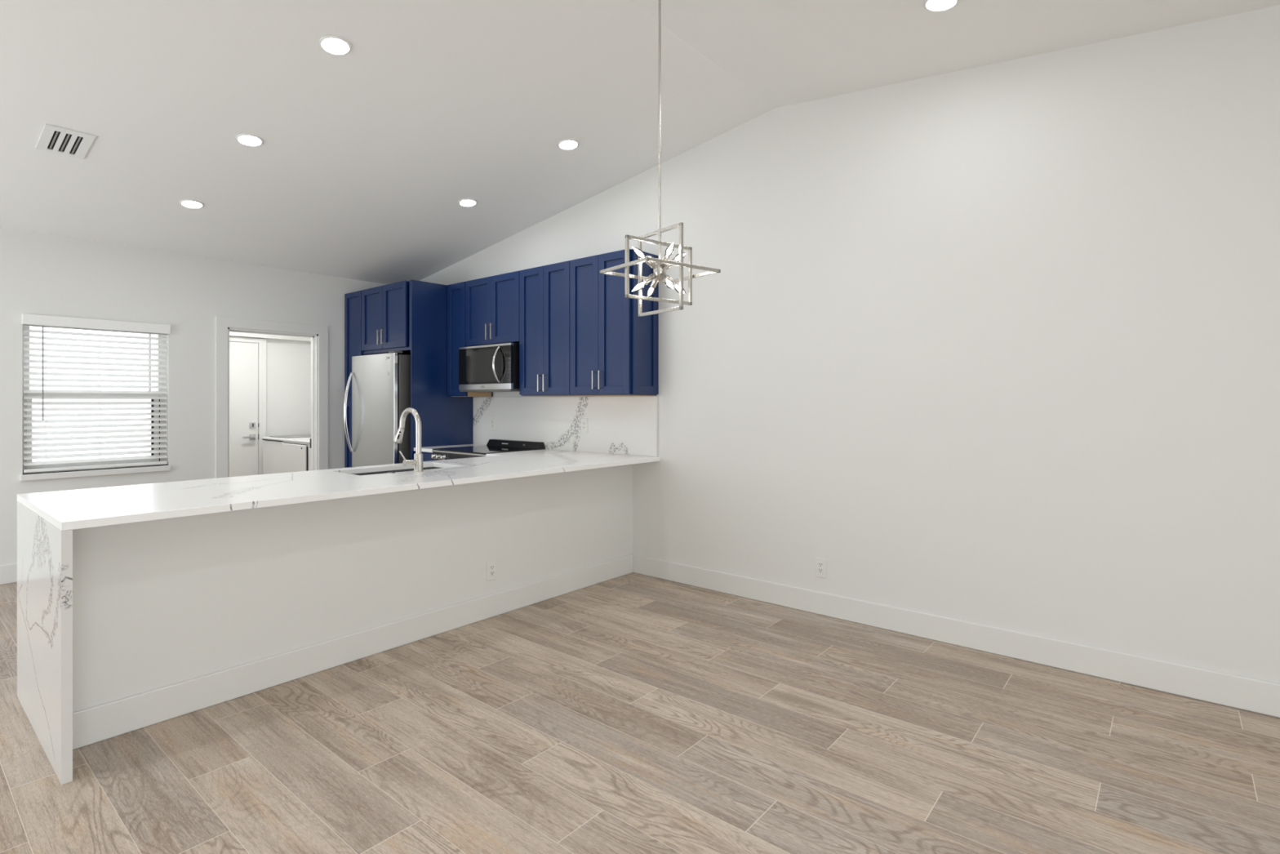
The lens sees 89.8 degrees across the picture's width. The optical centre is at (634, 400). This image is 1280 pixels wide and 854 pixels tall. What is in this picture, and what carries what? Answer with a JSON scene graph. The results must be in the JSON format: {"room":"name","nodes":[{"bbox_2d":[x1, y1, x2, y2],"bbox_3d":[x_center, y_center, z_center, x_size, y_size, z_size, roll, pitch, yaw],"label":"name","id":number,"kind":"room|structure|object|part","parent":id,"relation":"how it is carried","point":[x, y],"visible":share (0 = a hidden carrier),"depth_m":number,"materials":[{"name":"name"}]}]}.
{"room":"open-plan kitchen","nodes":[
{"label":"open-plan kitchen","id":0,"kind":"room"},
{"bbox_2d":[151,333,157,391],"bbox_3d":[-4.480,0.112,6.349,1.712,2.450,0.100,0,0,40],"label":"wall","id":1,"kind":"structure","parent":0,"point":[152,335],"depth_m":6.79,"materials":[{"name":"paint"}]},
{"bbox_2d":[0,227,386,564],"bbox_3d":[-4.655,0.037,4.717,0.120,2.600,6.434,0,0,40],"label":"wall","id":2,"kind":"structure","parent":0,"point":[41,273],"depth_m":5.43,"materials":[{"name":"paint"}]},
{"bbox_2d":[0,563,17,584],"bbox_3d":[-5.199,1.266,3.965,0.014,0.142,4.583,0,0,40],"label":"baseboard","id":3,"kind":"structure","parent":2,"relation":"attached to","point":[8,572],"depth_m":4.70,"materials":[{"name":"paint"}]},
{"bbox_2d":[19,324,170,480],"bbox_3d":[-4.282,-0.024,5.133,0.145,1.229,0.924,0,0,40],"label":"window","id":4,"kind":"structure","parent":2,"relation":"in","point":[75,473],"depth_m":5.10,"materials":[{"name":"paint"}]},
{"bbox_3d":[-4.328,-0.328,5.177,0.020,0.560,0.844,0,0,40],"label":"sash","id":5,"kind":"part","parent":4,"relation":"part of","materials":[{"name":"paint"}]},
{"bbox_3d":[-4.306,0.219,5.159,0.030,0.595,0.844,0,0,40],"label":"sash","id":6,"kind":"part","parent":4,"relation":"part of","materials":[{"name":"paint"}]},
{"bbox_3d":[-4.262,0.569,5.117,0.092,0.044,0.924,0,0,40],"label":"sill","id":7,"kind":"part","parent":4,"relation":"part of","materials":[{"name":"paint"}]},
{"bbox_2d":[22,313,170,472],"bbox_3d":[-4.253,-0.056,5.116,0.077,1.179,0.916,0,0,40],"label":"window blind","id":8,"kind":"object","parent":4,"relation":"attached to","point":[28,320],"visible":1,"depth_m":5.08,"materials":[{"name":"white plastic"}]},
{"bbox_3d":[-4.473,-0.039,4.874,0.051,1.099,0.002,0,0,40],"label":"ladder cord","id":9,"kind":"part","parent":8,"relation":"part of","materials":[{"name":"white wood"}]},
{"bbox_3d":[-4.263,0.522,5.123,0.050,0.023,0.888,0,0,40],"label":"rail","id":10,"kind":"part","parent":8,"relation":"part of","materials":[{"name":"white wood"}]},
{"bbox_3d":[-4.264,-0.039,5.123,0.051,1.099,0.002,0,0,40],"label":"ladder cord","id":11,"kind":"part","parent":8,"relation":"part of","materials":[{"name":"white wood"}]},
{"bbox_3d":[-4.058,-0.039,5.368,0.051,1.099,0.002,0,0,40],"label":"ladder cord","id":12,"kind":"part","parent":8,"relation":"part of","materials":[{"name":"white fabric"}]},
{"bbox_2d":[215,315,328,478],"bbox_3d":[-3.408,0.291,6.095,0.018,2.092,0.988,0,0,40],"label":"trim","id":13,"kind":"structure","parent":2,"relation":"attached to","point":[222,323],"depth_m":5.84,"materials":[{"name":"paint"}]},
{"bbox_2d":[231,336,311,436],"bbox_3d":[-4.468,0.112,7.600,0.120,2.450,1.830,0,0,40],"label":"wall","id":14,"kind":"structure","parent":0,"point":[288,362],"depth_m":7.81,"materials":[{"name":"paint"}]},
{"bbox_2d":[229,336,266,476],"bbox_3d":[-4.661,0.302,7.205,0.091,2.070,0.987,0,0,40],"label":"door","id":15,"kind":"structure","parent":14,"relation":"in","point":[247,361],"depth_m":7.44,"materials":[{"name":"paint"}]},
{"bbox_3d":[-4.455,0.420,7.424,0.057,0.060,0.148,0,0,40],"label":"lever handle","id":16,"kind":"part","parent":15,"relation":"part of","materials":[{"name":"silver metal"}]},
{"bbox_2d":[229,331,311,342],"bbox_3d":[-4.384,-0.926,7.529,0.100,0.375,1.830,0,0,40],"label":"trim","id":17,"kind":"structure","parent":14,"relation":"attached to","point":[231,333],"depth_m":7.58,"materials":[{"name":"paint"}]},
{"bbox_2d":[72,464,632,712],"bbox_3d":[-1.145,0.895,3.765,0.120,0.884,3.375,0,0,40],"label":"wall","id":18,"kind":"structure","parent":0,"point":[158,603],"depth_m":3.12,"materials":[{"name":"paint"}]},
{"bbox_2d":[72,554,633,749],"bbox_3d":[-1.093,1.266,3.722,0.014,0.142,3.375,0,0,40],"label":"baseboard","id":19,"kind":"structure","parent":18,"relation":"attached to","point":[91,725],"depth_m":3.12,"materials":[{"name":"paint"}]},
{"bbox_2d":[486,560,496,581],"bbox_3d":[-0.882,1.050,3.976,0.009,0.120,0.073,0,0,40],"label":"wall outlet","id":20,"kind":"object","parent":18,"relation":"attached to","point":[491,565],"visible":1,"depth_m":3.97,"materials":[{"name":"white plastic"}]},
{"bbox_2d":[489,564,493,576],"bbox_3d":[-0.880,1.050,3.975,0.002,0.068,0.033,0,0,40],"label":"receptacle","id":21,"kind":"object","parent":20,"relation":"attached to","point":[491,566],"depth_m":3.97,"materials":[{"name":"white plastic"}]},
{"bbox_2d":[0,572,1279,853],"bbox_3d":[-1.709,1.397,2.241,11.400,0.120,6.734,0,0,40],"label":"floor","id":22,"kind":"structure","parent":0,"point":[633,713],"depth_m":2.44,"materials":[{"name":"brown wood"}]},
{"bbox_2d":[262,434,311,474],"bbox_3d":[-3.905,0.812,7.563,0.570,1.010,0.692,0,0,40],"label":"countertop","id":23,"kind":"structure","parent":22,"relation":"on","point":[272,445],"depth_m":7.32,"materials":[{"name":"white metal"}]},
{"bbox_3d":[-3.931,0.432,7.533,0.566,0.026,0.612,0,0,40],"label":"panel","id":24,"kind":"part","parent":23,"relation":"part of","materials":[{"name":"white ceramic"}]},
{"bbox_3d":[-3.943,0.414,7.518,0.450,0.010,0.450,0,0,40],"label":"lid","id":25,"kind":"part","parent":23,"relation":"part of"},
{"bbox_2d":[281,437,311,472],"bbox_3d":[-3.420,0.812,7.146,0.690,1.010,0.706,0,0,40],"label":"dryer","id":26,"kind":"object","parent":22,"relation":"on","point":[295,452],"visible":0.24,"depth_m":6.86,"materials":[{"name":"white metal"}]},
{"bbox_3d":[-3.441,0.432,7.121,0.686,0.026,0.612,0,0,40],"label":"panel","id":27,"kind":"part","parent":26,"relation":"part of","materials":[{"name":"white ceramic"}]},
{"bbox_2d":[343,351,410,466],"bbox_3d":[-2.248,0.428,6.274,0.790,1.758,0.864,0,0,40],"label":"refrigerator","id":28,"kind":"object","parent":22,"relation":"on","point":[381,382],"visible":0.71,"depth_m":5.93,"materials":[{"name":"grey metal"}]},
{"bbox_3d":[-2.768,0.110,6.213,0.027,0.779,0.103,0,0,28],"label":"handle","id":29,"kind":"part","parent":28,"relation":"part of","materials":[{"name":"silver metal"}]},
{"bbox_3d":[-2.451,0.103,6.033,0.789,1.077,0.046,0,0,40],"label":"door","id":30,"kind":"part","parent":28,"relation":"part of","materials":[{"name":"silver metal"}]},
{"bbox_2d":[344,290,410,467],"bbox_3d":[-2.624,0.120,6.754,0.368,2.434,0.699,0,0,40],"label":"end panel","id":31,"kind":"object","parent":22,"relation":"on","point":[353,300],"visible":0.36,"depth_m":6.54,"materials":[{"name":"blue paint"}]},
{"bbox_3d":[-2.835,0.622,6.488,0.342,1.230,0.020,0,0,40],"label":"door","id":32,"kind":"part","parent":31,"relation":"part of","materials":[{"name":"blue paint"}]},
{"bbox_3d":[-2.835,-0.548,6.488,0.342,1.099,0.020,0,0,40],"label":"door","id":33,"kind":"part","parent":31,"relation":"part of","materials":[{"name":"blue paint"}]},
{"bbox_2d":[414,451,432,461],"bbox_3d":[-1.670,0.895,5.982,0.295,0.883,0.654,0,0,40],"label":"base cabinet","id":34,"kind":"object","parent":22,"relation":"on","point":[426,455],"visible":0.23,"depth_m":5.71,"materials":[{"name":"blue paint"}]},
{"bbox_2d":[413,444,483,452],"bbox_3d":[-1.673,0.438,5.978,0.296,0.030,0.663,0,0,40],"label":"countertop","id":35,"kind":"structure","parent":34,"relation":"on","point":[426,449],"depth_m":5.89,"materials":[{"name":"stone"}]},
{"bbox_2d":[410,279,473,459],"bbox_3d":[-1.801,0.120,6.073,0.020,2.434,0.683,0,0,40],"label":"end panel","id":36,"kind":"object","parent":22,"relation":"on","point":[446,420],"visible":0.36,"depth_m":5.98,"materials":[{"name":"blue paint"}]},
{"bbox_2d":[431,439,545,460],"bbox_3d":[-1.293,0.834,5.605,0.758,0.945,0.704,0,0,40],"label":"range","id":37,"kind":"object","parent":22,"relation":"on","point":[493,446],"visible":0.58,"depth_m":5.59,"materials":[{"name":"grey metal"}]},
{"bbox_3d":[-1.744,0.484,5.580,0.048,0.048,0.040,0,0,40],"label":"knob","id":38,"kind":"part","parent":37,"relation":"part of","materials":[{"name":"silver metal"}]},
{"bbox_3d":[-1.693,0.484,5.537,0.048,0.048,0.040,0,0,40],"label":"knob","id":39,"kind":"part","parent":37,"relation":"part of","materials":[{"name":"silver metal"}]},
{"bbox_3d":[-1.641,0.484,5.493,0.048,0.048,0.040,0,0,40],"label":"knob","id":40,"kind":"part","parent":37,"relation":"part of","materials":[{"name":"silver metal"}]},
{"bbox_3d":[-1.472,0.491,5.391,0.754,0.092,0.038,0,0,40],"label":"control panel","id":41,"kind":"part","parent":37,"relation":"part of","materials":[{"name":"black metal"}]},
{"bbox_3d":[-1.469,0.437,5.395,0.758,0.014,0.039,0,0,40],"label":"trim","id":42,"kind":"part","parent":37,"relation":"part of","materials":[{"name":"silver metal"}]},
{"bbox_2d":[432,444,538,454],"bbox_3d":[-1.298,0.423,5.599,0.758,0.011,0.565,0,0,40],"label":"cooktop","id":43,"kind":"object","parent":37,"relation":"in","point":[485,449],"depth_m":5.53,"materials":[{"name":"black glass"}]},
{"bbox_3d":[-1.518,0.895,4.078,0.852,0.883,3.373,0,0,40],"label":"base cabinet","id":44,"kind":"object","parent":22,"relation":"on","visible":0},
{"bbox_2d":[17,448,659,784],"bbox_3d":[-1.377,0.880,3.940,1.246,0.914,3.404,0,0,40],"label":"countertop","id":45,"kind":"structure","parent":44,"relation":"on","point":[46,521],"depth_m":2.74,"materials":[{"name":"stone"}]},
{"bbox_2d":[351,466,439,475],"bbox_3d":[-1.468,0.564,4.028,0.410,0.222,0.740,0,0,40],"label":"sink","id":46,"kind":"object","parent":45,"relation":"in","point":[425,468],"visible":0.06,"depth_m":4.18,"materials":[{"name":"silver metal"}]},
{"bbox_2d":[393,407,423,471],"bbox_3d":[-1.400,0.231,3.884,0.272,0.383,0.135,0,0,40],"label":"faucet","id":47,"kind":"object","parent":45,"relation":"on","point":[417,462],"visible":1,"depth_m":3.83,"materials":[{"name":"silver metal"}]},
{"bbox_3d":[-1.363,0.181,3.905,0.220,0.283,0.032,0,0,40],"label":"spout","id":48,"kind":"part","parent":47,"relation":"part of","materials":[{"name":"silver metal"}]},
{"bbox_2d":[0,0,1279,284],"bbox_3d":[-1.023,-1.646,1.665,9.608,0.801,6.734,0,0,40],"label":"ceiling","id":49,"kind":"structure","parent":0,"point":[362,170],"depth_m":3.63,"materials":[{"name":"paint"}]},
{"bbox_2d":[35,124,95,159],"bbox_3d":[-3.293,-1.496,3.716,0.332,0.056,0.215,0,0,40],"label":"ceiling vent","id":50,"kind":"object","parent":49,"relation":"in","point":[53,139],"visible":1,"depth_m":3.71,"materials":[{"name":"white metal"}]},
{"bbox_2d":[179,199,204,208],"bbox_3d":[-3.195,-1.421,4.638,0.147,0.028,0.148,0,0,36],"label":"recessed light","id":51,"kind":"object","parent":49,"relation":"in","point":[189,203],"visible":1,"depth_m":4.63,"materials":[{"name":"white"}]},
{"bbox_2d":[182,200,201,207],"bbox_3d":[-3.195,-1.420,4.638,0.120,0.001,0.120,-11,-7,40],"label":"diffuser","id":52,"kind":"object","parent":51,"relation":"attached to","point":[190,204],"depth_m":4.64,"materials":[{"name":"white plastic"}]},
{"bbox_2d":[235,133,263,146],"bbox_3d":[-2.340,-1.586,3.907,0.147,0.028,0.148,0,0,36],"label":"recessed light","id":53,"kind":"object","parent":49,"relation":"in","point":[249,140],"visible":1,"depth_m":3.90,"materials":[{"name":"white"}]},
{"bbox_2d":[238,135,261,145],"bbox_3d":[-2.340,-1.585,3.906,0.120,0.001,0.120,-11,-7,40],"label":"diffuser","id":54,"kind":"object","parent":53,"relation":"attached to","point":[246,140],"depth_m":3.91,"materials":[{"name":"white plastic"}]},
{"bbox_2d":[318,35,351,55],"bbox_3d":[-1.475,-1.752,3.168,0.147,0.028,0.148,0,0,36],"label":"recessed light","id":55,"kind":"object","parent":49,"relation":"in","point":[331,44],"visible":1,"depth_m":3.16,"materials":[{"name":"white plastic"}]},
{"bbox_2d":[321,38,348,53],"bbox_3d":[-1.475,-1.751,3.168,0.120,0.001,0.120,-11,-7,40],"label":"diffuser","id":56,"kind":"object","parent":55,"relation":"attached to","point":[335,46],"depth_m":3.17,"materials":[{"name":"white plastic"}]},
{"bbox_2d":[457,198,477,206],"bbox_3d":[-1.330,-1.583,5.134,0.147,0.028,0.148,0,0,36],"label":"recessed light","id":57,"kind":"object","parent":49,"relation":"in","point":[466,202],"visible":1,"depth_m":5.13,"materials":[{"name":"white plastic"}]},
{"bbox_2d":[460,200,475,205],"bbox_3d":[-1.330,-1.582,5.133,0.120,0.001,0.120,-11,-7,40],"label":"diffuser","id":58,"kind":"object","parent":57,"relation":"attached to","point":[466,202],"depth_m":5.13,"materials":[{"name":"white plastic"}]},
{"bbox_2d":[557,138,578,150],"bbox_3d":[-0.451,-1.752,4.391,0.147,0.028,0.148,0,0,36],"label":"recessed light","id":59,"kind":"object","parent":49,"relation":"in","point":[566,144],"visible":1,"depth_m":4.38,"materials":[{"name":"white"}]},
{"bbox_2d":[560,140,577,149],"bbox_3d":[-0.451,-1.751,4.391,0.120,0.001,0.120,-11,-7,40],"label":"diffuser","id":60,"kind":"object","parent":59,"relation":"attached to","point":[568,144],"depth_m":4.39,"materials":[{"name":"white plastic"}]},
{"bbox_2d":[599,0,720,316],"bbox_3d":[0.112,-1.143,2.820,0.408,1.515,0.342,0,0,-37],"label":"chandelier","id":61,"kind":"object","parent":49,"relation":"hanging from","point":[660,266],"visible":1,"depth_m":2.79,"materials":[{"name":"silver metal"}]},
{"bbox_2d":[631,273,655,291],"bbox_3d":[0.045,-0.516,2.790,0.061,0.090,0.108,0,0,40],"label":"bulb","id":62,"kind":"object","parent":61,"relation":"attached to","point":[652,277],"depth_m":2.79,"materials":[{"name":"white glass"}]},
{"bbox_2d":[631,246,655,268],"bbox_3d":[0.045,-0.621,2.790,0.061,0.090,0.108,0,0,40],"label":"bulb","id":63,"kind":"object","parent":61,"relation":"attached to","point":[651,264],"depth_m":2.79,"materials":[{"name":"white glass"}]},
{"bbox_2d":[646,278,657,297],"bbox_3d":[0.082,-0.516,2.886,0.108,0.090,0.061,0,0,40],"label":"bulb","id":64,"kind":"object","parent":61,"relation":"attached to","point":[651,290],"depth_m":2.88,"materials":[{"name":"white glass"}]},
{"bbox_3d":[0.112,-0.568,2.820,0.371,0.264,0.013,0,0,-37],"label":"frame","id":65,"kind":"part","parent":61,"relation":"part of","materials":[{"name":"silver metal"}]},
{"bbox_3d":[0.112,-1.237,2.820,0.015,1.278,0.015,0,0,40],"label":"rod","id":66,"kind":"part","parent":61,"relation":"part of","materials":[{"name":"silver metal"}]},
{"bbox_3d":[0.112,-0.568,2.820,0.408,0.013,0.342,0,0,-37],"label":"frame","id":67,"kind":"part","parent":61,"relation":"part of","materials":[{"name":"silver metal"}]},
{"bbox_3d":[0.112,-0.568,2.820,0.013,0.365,0.297,0,0,-37],"label":"frame","id":68,"kind":"part","parent":61,"relation":"part of","materials":[{"name":"silver metal"}]},
{"bbox_2d":[659,272,673,288],"bbox_3d":[0.142,-0.516,2.753,0.108,0.090,0.061,0,0,40],"label":"bulb","id":69,"kind":"object","parent":61,"relation":"attached to","point":[663,276],"depth_m":2.75,"materials":[{"name":"white glass"}]},
{"bbox_2d":[660,242,673,268],"bbox_3d":[0.142,-0.621,2.753,0.108,0.090,0.061,0,0,40],"label":"bulb","id":70,"kind":"object","parent":61,"relation":"attached to","point":[669,250],"depth_m":2.75,"materials":[{"name":"white glass"}]},
{"bbox_2d":[665,252,686,269],"bbox_3d":[0.178,-0.621,2.850,0.061,0.090,0.108,0,0,40],"label":"bulb","id":71,"kind":"object","parent":61,"relation":"attached to","point":[677,258],"depth_m":2.84,"materials":[{"name":"white glass"}]},
{"bbox_2d":[666,274,686,295],"bbox_3d":[0.178,-0.516,2.850,0.061,0.090,0.108,0,0,40],"label":"bulb","id":72,"kind":"object","parent":61,"relation":"attached to","point":[676,286],"depth_m":2.85,"materials":[{"name":"white glass"}]},
{"bbox_2d":[923,0,959,11],"bbox_3d":[1.381,-1.792,2.888,0.147,0.024,0.148,0,0,45],"label":"recessed light","id":73,"kind":"object","parent":49,"relation":"in","point":[930,5],"visible":1,"depth_m":2.90,"materials":[{"name":"white plastic"}]},
{"bbox_2d":[926,0,955,9],"bbox_3d":[1.381,-1.791,2.889,0.120,0.001,0.120,8,5,40],"label":"diffuser","id":74,"kind":"object","parent":73,"relation":"attached to","point":[932,4],"depth_m":2.90,"materials":[{"name":"white plastic"}]},
{"bbox_2d":[420,4,1279,684],"bbox_3d":[1.085,-0.295,4.174,9.608,3.263,0.120,0,0,40],"label":"wall","id":75,"kind":"structure","parent":0,"point":[997,344],"depth_m":3.39,"materials":[{"name":"paint"}]},
{"bbox_2d":[361,280,410,354],"bbox_3d":[-2.159,-0.780,6.341,0.872,0.634,0.733,0,0,40],"label":"upper cabinet","id":76,"kind":"object","parent":75,"relation":"attached to","point":[385,308],"visible":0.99,"depth_m":6.07,"materials":[{"name":"blue paint"}]},
{"bbox_3d":[-2.543,-0.796,6.242,0.404,0.602,0.020,0,0,40],"label":"door","id":77,"kind":"part","parent":76,"relation":"part of","materials":[{"name":"blue paint"}]},
{"bbox_3d":[-2.379,-0.606,6.070,0.011,0.142,0.034,0,0,40],"label":"handle","id":78,"kind":"part","parent":76,"relation":"part of","materials":[{"name":"silver metal"}]},
{"bbox_3d":[-2.231,-0.796,5.980,0.404,0.602,0.020,0,0,40],"label":"door","id":79,"kind":"part","parent":76,"relation":"part of","materials":[{"name":"blue paint"}]},
{"bbox_2d":[447,281,493,396],"bbox_3d":[-1.562,-0.568,6.111,0.291,1.058,0.317,0,0,40],"label":"upper cabinet","id":80,"kind":"object","parent":75,"relation":"attached to","point":[455,291],"visible":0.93,"depth_m":6.02,"materials":[{"name":"blue paint"}]},
{"bbox_3d":[-1.659,-0.574,5.999,0.279,1.046,0.020,0,0,40],"label":"door","id":81,"kind":"part","parent":80,"relation":"part of","materials":[{"name":"blue paint"}]},
{"bbox_3d":[-1.449,-0.271,6.023,0.004,0.464,0.267,0,0,40],"label":"panel","id":82,"kind":"part","parent":80,"relation":"part of","materials":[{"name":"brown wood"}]},
{"bbox_2d":[465,271,519,346],"bbox_3d":[-1.170,-0.800,5.760,0.756,0.594,0.351,0,0,40],"label":"upper cabinet","id":83,"kind":"object","parent":75,"relation":"attached to","point":[492,302],"visible":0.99,"depth_m":5.63,"materials":[{"name":"blue paint"}]},
{"bbox_3d":[-1.400,-0.800,5.781,0.376,0.594,0.020,0,0,40],"label":"door","id":84,"kind":"part","parent":83,"relation":"part of","materials":[{"name":"blue paint"}]},
{"bbox_3d":[-1.298,-0.609,5.660,0.011,0.140,0.034,0,0,40],"label":"handle","id":85,"kind":"part","parent":83,"relation":"part of","materials":[{"name":"silver metal"}]},
{"bbox_2d":[458,342,519,391],"bbox_3d":[-1.220,-0.286,5.715,0.736,0.403,0.441,0,0,40],"label":"microwave","id":86,"kind":"object","parent":83,"relation":"attached to","point":[495,367],"visible":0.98,"depth_m":5.54,"materials":[{"name":"black glass"}]},
{"bbox_3d":[-1.348,-0.308,5.650,0.623,0.314,0.030,0,0,40],"label":"door","id":87,"kind":"part","parent":86,"relation":"part of","materials":[{"name":"black glass"}]},
{"bbox_3d":[-1.169,-0.309,5.436,0.026,0.310,0.078,0,0,40],"label":"handle","id":88,"kind":"part","parent":86,"relation":"part of","materials":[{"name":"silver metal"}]},
{"bbox_3d":[-1.065,-0.308,5.412,0.110,0.314,0.030,0,0,40],"label":"control panel","id":89,"kind":"part","parent":86,"relation":"part of","materials":[{"name":"black glass"}]},
{"bbox_3d":[-1.246,-0.609,5.617,0.011,0.140,0.034,0,0,40],"label":"handle","id":90,"kind":"part","parent":83,"relation":"part of","materials":[{"name":"silver metal"}]},
{"bbox_3d":[-1.110,-0.800,5.537,0.375,0.594,0.020,0,0,40],"label":"door","id":91,"kind":"part","parent":83,"relation":"part of","materials":[{"name":"blue paint"}]},
{"bbox_2d":[519,260,573,396],"bbox_3d":[-0.647,-0.568,5.320,0.602,1.058,0.351,0,0,40],"label":"upper cabinet","id":92,"kind":"object","parent":75,"relation":"attached to","point":[544,291],"visible":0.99,"depth_m":5.21,"materials":[{"name":"blue paint"}]},
{"bbox_3d":[-0.847,-0.574,5.316,0.298,1.046,0.020,0,0,40],"label":"door","id":93,"kind":"part","parent":92,"relation":"part of","materials":[{"name":"blue paint"}]},
{"bbox_3d":[-0.774,-0.145,5.220,0.011,0.140,0.034,0,0,40],"label":"handle","id":94,"kind":"part","parent":92,"relation":"part of","materials":[{"name":"silver metal"}]},
{"bbox_3d":[-0.724,-0.145,5.178,0.011,0.140,0.034,0,0,40],"label":"handle","id":95,"kind":"part","parent":92,"relation":"part of","materials":[{"name":"silver metal"}]},
{"bbox_3d":[-0.616,-0.574,5.123,0.298,1.046,0.020,0,0,40],"label":"door","id":96,"kind":"part","parent":92,"relation":"part of","materials":[{"name":"blue paint"}]},
{"bbox_2d":[473,395,657,457],"bbox_3d":[-0.702,0.193,5.584,2.289,0.460,0.020,0,0,40],"label":"backsplash","id":97,"kind":"structure","parent":75,"relation":"attached to","point":[617,424],"depth_m":5.40,"materials":[{"name":"stone"}]},
{"bbox_2d":[490,417,495,430],"bbox_3d":[-1.346,0.221,6.106,0.073,0.120,0.009,0,0,40],"label":"wall outlet","id":98,"kind":"object","parent":97,"relation":"attached to","point":[492,420],"visible":1,"depth_m":6.10,"materials":[{"name":"white plastic"}]},
{"bbox_2d":[581,418,587,432],"bbox_3d":[-0.415,0.206,5.324,0.073,0.120,0.009,0,0,40],"label":"wall outlet","id":99,"kind":"object","parent":97,"relation":"attached to","point":[584,421],"visible":1,"depth_m":5.32,"materials":[{"name":"white plastic"}]},
{"bbox_2d":[569,248,658,395],"bbox_3d":[-0.171,-0.568,4.921,0.632,1.058,0.351,0,0,40],"label":"upper cabinet","id":100,"kind":"object","parent":75,"relation":"attached to","point":[614,350],"visible":0.96,"depth_m":4.78,"materials":[{"name":"blue paint"}]},
{"bbox_3d":[-0.381,-0.574,4.925,0.303,1.046,0.020,0,0,40],"label":"door","id":101,"kind":"part","parent":100,"relation":"part of","materials":[{"name":"blue paint"}]},
{"bbox_3d":[-0.305,-0.157,4.826,0.011,0.140,0.034,0,0,40],"label":"handle","id":102,"kind":"part","parent":100,"relation":"part of","materials":[{"name":"silver metal"}]},
{"bbox_3d":[-0.255,-0.157,4.784,0.011,0.140,0.034,0,0,40],"label":"handle","id":103,"kind":"part","parent":100,"relation":"part of","materials":[{"name":"silver metal"}]},
{"bbox_3d":[-0.147,-0.574,4.729,0.301,1.046,0.020,0,0,40],"label":"door","id":104,"kind":"part","parent":100,"relation":"part of","materials":[{"name":"blue paint"}]},
{"bbox_3d":[0.084,-0.574,4.748,0.020,1.046,0.286,0,0,40],"label":"panel","id":105,"kind":"part","parent":100,"relation":"part of","materials":[{"name":"blue paint"}]},
{"bbox_2d":[815,556,826,577],"bbox_3d":[1.168,1.044,4.020,0.073,0.120,0.009,0,0,40],"label":"wall outlet","id":106,"kind":"object","parent":75,"relation":"attached to","point":[820,563],"visible":1,"depth_m":4.02,"materials":[{"name":"white plastic"}]},
{"bbox_2d":[817,561,822,573],"bbox_3d":[1.166,1.044,4.018,0.033,0.068,0.002,0,0,40],"label":"receptacle","id":107,"kind":"object","parent":106,"relation":"attached to","point":[820,563],"depth_m":4.02,"materials":[{"name":"white plastic"}]},
{"bbox_2d":[633,554,1279,717],"bbox_3d":[2.299,1.266,3.067,6.024,0.142,0.014,0,0,40],"label":"baseboard","id":108,"kind":"structure","parent":75,"relation":"attached to","point":[1252,695],"depth_m":3.36,"materials":[{"name":"paint"}]}
]}

